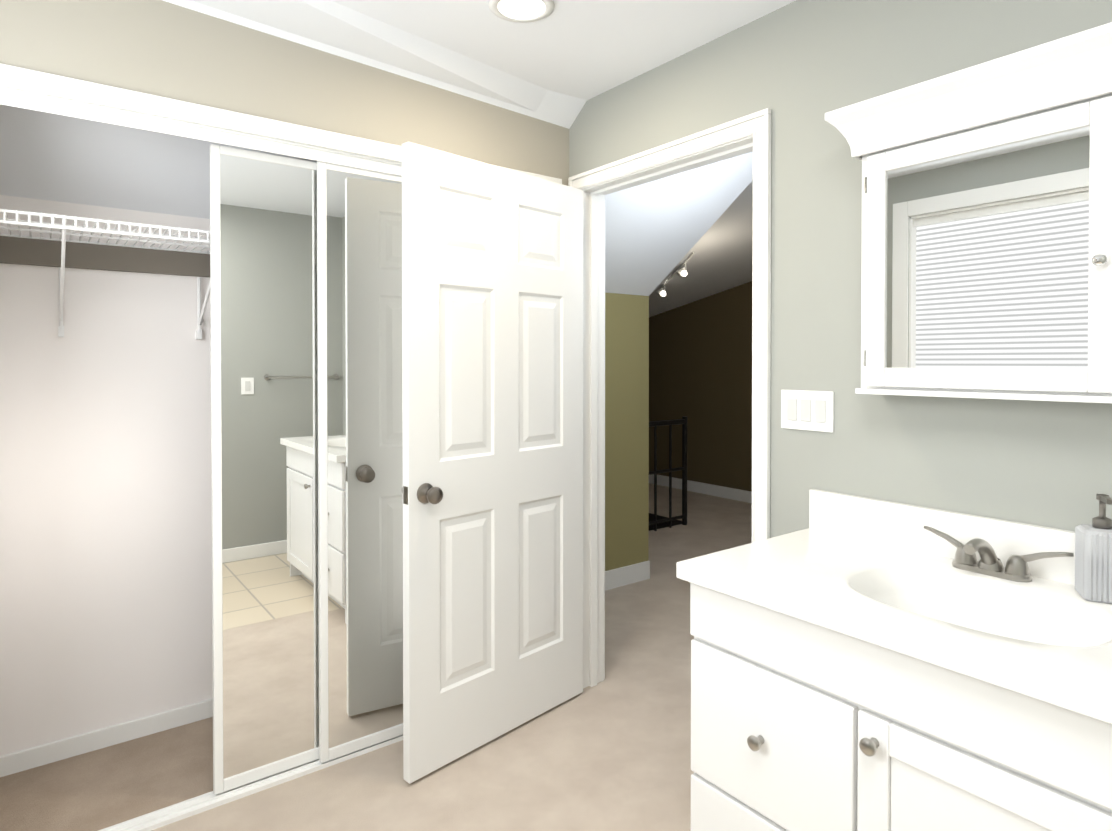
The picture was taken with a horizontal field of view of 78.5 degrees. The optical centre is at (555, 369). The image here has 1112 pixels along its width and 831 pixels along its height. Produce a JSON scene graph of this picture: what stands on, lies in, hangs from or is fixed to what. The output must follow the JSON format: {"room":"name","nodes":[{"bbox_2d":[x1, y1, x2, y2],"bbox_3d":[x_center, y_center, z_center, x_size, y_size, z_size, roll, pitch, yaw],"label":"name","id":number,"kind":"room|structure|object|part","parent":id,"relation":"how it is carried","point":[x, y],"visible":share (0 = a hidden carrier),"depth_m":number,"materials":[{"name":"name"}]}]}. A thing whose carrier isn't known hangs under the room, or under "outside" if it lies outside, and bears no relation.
{"room":"bathroom","nodes":[
{"label":"bathroom","id":0,"kind":"room"},
{"bbox_2d":[0,195,212,755],"bbox_3d":[-1.049,0.115,2.592,2.328,2.410,0.664,0,1,-37],"label":"wall","id":1,"kind":"structure","parent":0,"point":[105,527],"depth_m":2.38,"materials":[{"name":"white paint"}]},
{"bbox_2d":[0,208,209,338],"bbox_3d":[-0.998,-0.280,2.518,2.081,0.332,0.474,0,1,-37],"label":"closet shelf","id":2,"kind":"object","parent":1,"relation":"attached to","point":[62,252],"visible":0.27,"depth_m":2.28,"materials":[{"name":"white metal"}]},
{"bbox_2d":[0,699,212,776],"bbox_3d":[-0.997,1.286,2.534,2.084,0.068,0.480,0,1,-37],"label":"baseboard","id":3,"kind":"structure","parent":1,"relation":"attached to","point":[36,756],"depth_m":2.38,"materials":[{"name":"white wood"}]},
{"bbox_2d":[0,717,212,830],"bbox_3d":[-0.982,1.319,2.517,2.088,0.003,0.525,0,1,-37],"label":"floor","id":4,"kind":"structure","parent":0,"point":[102,788],"depth_m":2.18,"materials":[{"name":"beige carpet"}]},
{"bbox_2d":[0,0,568,185],"bbox_3d":[-0.931,0.119,2.189,2.388,2.410,0.120,0,1,-37],"label":"wall","id":5,"kind":"structure","parent":0,"point":[161,48],"depth_m":2.10,"materials":[{"name":"beige paint"}]},
{"bbox_2d":[0,87,401,164],"bbox_3d":[-0.792,0.293,2.299,1.830,2.060,0.126,0,1,-37],"label":"door frame","id":6,"kind":"structure","parent":5,"relation":"attached to","point":[163,119],"depth_m":1.99,"materials":[{"name":"white wood"}]},
{"bbox_2d":[0,90,402,830],"bbox_3d":[-0.781,0.301,2.284,1.800,2.045,0.074,0,1,-37],"label":"door track","id":7,"kind":"structure","parent":5,"relation":"attached to","point":[176,812],"depth_m":2.05,"materials":[{"name":"white metal"}]},
{"bbox_2d":[210,144,318,794],"bbox_3d":[-0.695,0.307,2.368,0.911,2.000,0.022,0,1,-37],"label":"mirrored closet door","id":8,"kind":"structure","parent":5,"relation":"in","point":[264,411],"depth_m":2.18,"materials":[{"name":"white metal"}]},
{"bbox_2d":[0,63,561,183],"bbox_3d":[-0.749,0.271,2.242,1.934,2.106,0.017,0,1,-37],"label":"trim","id":9,"kind":"structure","parent":5,"relation":"attached to","point":[33,81],"depth_m":1.98,"materials":[{"name":"white wood"}]},
{"bbox_2d":[317,161,402,762],"bbox_3d":[-0.424,0.305,2.535,0.912,2.000,0.022,0,1,-37],"label":"mirrored closet door","id":10,"kind":"structure","parent":5,"relation":"in","point":[360,413],"depth_m":2.34,"materials":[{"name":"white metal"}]},
{"bbox_2d":[162,0,586,128],"bbox_3d":[-0.767,-1.049,1.922,2.443,0.129,0.524,0,1,-37],"label":"crown molding","id":11,"kind":"structure","parent":0,"point":[332,27],"depth_m":2.25,"materials":[{"name":"white"}]},
{"bbox_2d":[0,105,752,295],"bbox_3d":[-0.754,-0.709,2.816,3.840,0.888,1.150,0,1,-37],"label":"ceiling slope","id":12,"kind":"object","parent":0,"point":[656,230],"visible":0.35,"depth_m":2.39,"materials":[{"name":"white paint"}]},
{"bbox_2d":[151,483,751,830],"bbox_3d":[0.354,1.339,3.579,6.500,0.060,6.650,0,1,-37],"label":"floor carpet","id":13,"kind":"object","parent":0,"point":[611,751],"depth_m":2.28,"materials":[{"name":"beige carpet"}]},
{"bbox_2d":[649,416,686,530],"bbox_3d":[0.660,0.839,5.345,1.068,0.900,0.044,0,1,-37],"label":"railing","id":14,"kind":"object","parent":13,"relation":"on","point":[683,468],"visible":0.31,"depth_m":5.55,"materials":[{"name":"black metal"}]},
{"bbox_2d":[649,513,687,530],"bbox_3d":[0.105,1.280,6.014,1.250,0.004,1.670,0,1,-37],"label":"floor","id":15,"kind":"structure","parent":13,"relation":"on","point":[663,524],"depth_m":5.72,"materials":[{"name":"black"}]},
{"bbox_2d":[331,0,795,99],"bbox_3d":[1.509,-1.114,2.031,6.500,0.060,2.830,0,1,-37],"label":"ceiling","id":16,"kind":"structure","parent":0,"point":[586,49],"depth_m":2.19,"materials":[{"name":"white paint"}]},
{"bbox_2d":[488,0,554,22],"bbox_3d":[-0.102,-1.078,2.016,0.196,0.012,0.196,0,1,-37],"label":"recessed light","id":17,"kind":"object","parent":16,"relation":"in","point":[522,11],"visible":1,"depth_m":2.03,"materials":[{"name":"white"}]},
{"bbox_2d":[605,293,648,570],"bbox_3d":[-0.023,0.153,4.102,1.132,2.300,0.500,0,1,-37],"label":"wall","id":18,"kind":"structure","parent":0,"point":[626,429],"depth_m":4.13,"materials":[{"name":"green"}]},
{"bbox_2d":[605,561,649,590],"bbox_3d":[0.133,1.250,3.912,1.128,0.110,0.013,0,1,-37],"label":"baseboard","id":19,"kind":"structure","parent":18,"relation":"attached to","point":[625,575],"depth_m":4.13,"materials":[{"name":"white wood"}]},
{"bbox_2d":[649,281,751,491],"bbox_3d":[2.443,-0.066,5.873,0.120,2.700,5.500,0,1,-37],"label":"wall","id":20,"kind":"structure","parent":0,"point":[700,364],"depth_m":6.96,"materials":[{"name":"brown"}]},
{"bbox_2d":[649,474,751,502],"bbox_3d":[2.435,1.230,5.787,0.013,0.110,5.350,0,1,-37],"label":"baseboard","id":21,"kind":"structure","parent":20,"relation":"attached to","point":[693,486],"depth_m":6.95,"materials":[{"name":"white wood"}]},
{"bbox_2d":[649,180,752,316],"bbox_3d":[1.033,-0.878,5.835,2.660,0.824,3.840,0,1,-37],"label":"ceiling slope","id":22,"kind":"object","parent":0,"point":[719,260],"depth_m":5.74,"materials":[{"name":"white paint"}]},
{"bbox_2d":[656,252,694,296],"bbox_3d":[1.025,-0.795,5.855,0.567,0.276,0.910,0,1,-37],"label":"track","id":23,"kind":"object","parent":22,"relation":"attached to","point":[680,271],"visible":1,"depth_m":5.65,"materials":[{"name":"white metal"}]},
{"bbox_2d":[569,0,1111,537],"bbox_3d":[0.703,0.120,2.111,0.120,2.410,3.550,0,1,-37],"label":"wall","id":24,"kind":"structure","parent":0,"point":[799,68],"depth_m":1.88,"materials":[{"name":"grey paint"}]},
{"bbox_2d":[568,108,770,687],"bbox_3d":[0.408,0.262,2.500,0.160,2.117,0.974,0,1,-37],"label":"door frame","id":25,"kind":"structure","parent":24,"relation":"attached to","point":[593,435],"depth_m":2.58,"materials":[{"name":"white wood"}]},
{"bbox_2d":[402,142,582,783],"bbox_3d":[-0.174,0.294,2.443,0.367,2.030,0.858,1,1,44],"label":"door","id":26,"kind":"structure","parent":25,"relation":"attached to","point":[492,333],"depth_m":2.39,"materials":[{"name":"white wood"}]},
{"bbox_3d":[-0.174,0.294,2.443,0.831,1.720,0.237,0,1,-37],"label":"door hardware","id":27,"kind":"part","parent":26,"relation":"part of","materials":[{"name":"grey metal"}]},
{"bbox_2d":[781,390,833,432],"bbox_3d":[0.726,0.117,1.974,0.008,0.115,0.168,0,1,-37],"label":"light switch","id":28,"kind":"object","parent":24,"relation":"attached to","point":[807,410],"visible":1,"depth_m":1.97,"materials":[{"name":"white plastic"}]},
{"bbox_2d":[825,22,1111,403],"bbox_3d":[0.952,-0.292,1.520,0.188,0.710,0.657,0,1,-37],"label":"medicine cabinet","id":29,"kind":"object","parent":24,"relation":"attached to","point":[986,269],"visible":1,"depth_m":1.47,"materials":[{"name":"white wood"}]},
{"bbox_3d":[0.911,-0.243,1.501,0.036,0.472,0.494,0,1,-37],"label":"knob","id":30,"kind":"part","parent":29,"relation":"part of","materials":[{"name":"silver metal"}]},
{"bbox_3d":[0.930,-0.243,1.503,0.004,0.482,0.408,0,1,-37],"label":"panel","id":31,"kind":"part","parent":29,"relation":"part of","materials":[{"name":"mirror"}]},
{"bbox_3d":[0.931,-0.243,1.504,0.020,0.572,0.498,0,1,-37],"label":"door","id":32,"kind":"part","parent":29,"relation":"part of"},
{"bbox_3d":[0.383,1.374,0.406,2.708,0.060,1.560,0,1,-37],"label":"floor","id":33,"kind":"structure","parent":0,"visible":0},
{"bbox_2d":[676,489,1111,830],"bbox_3d":[0.800,0.790,1.413,0.573,1.084,0.950,0,1,-37],"label":"bathroom vanity","id":34,"kind":"object","parent":33,"relation":"on","point":[858,663],"visible":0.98,"depth_m":1.36,"materials":[{"name":"white wood"}]},
{"bbox_3d":[0.503,0.894,1.357,0.033,0.436,0.281,0,1,-37],"label":"knob","id":35,"kind":"part","parent":34,"relation":"part of","materials":[{"name":"silver metal"}]},
{"bbox_3d":[0.731,0.940,1.101,0.018,0.583,0.502,0,1,-37],"label":"door","id":36,"kind":"part","parent":34,"relation":"part of","materials":[{"name":"white wood"}]},
{"bbox_2d":[923,526,1073,581],"bbox_3d":[0.943,0.412,1.505,0.145,0.089,0.301,0,1,-37],"label":"faucet","id":37,"kind":"object","parent":34,"relation":"on","point":[965,567],"depth_m":1.51,"materials":[{"name":"silver metal"}]}
]}

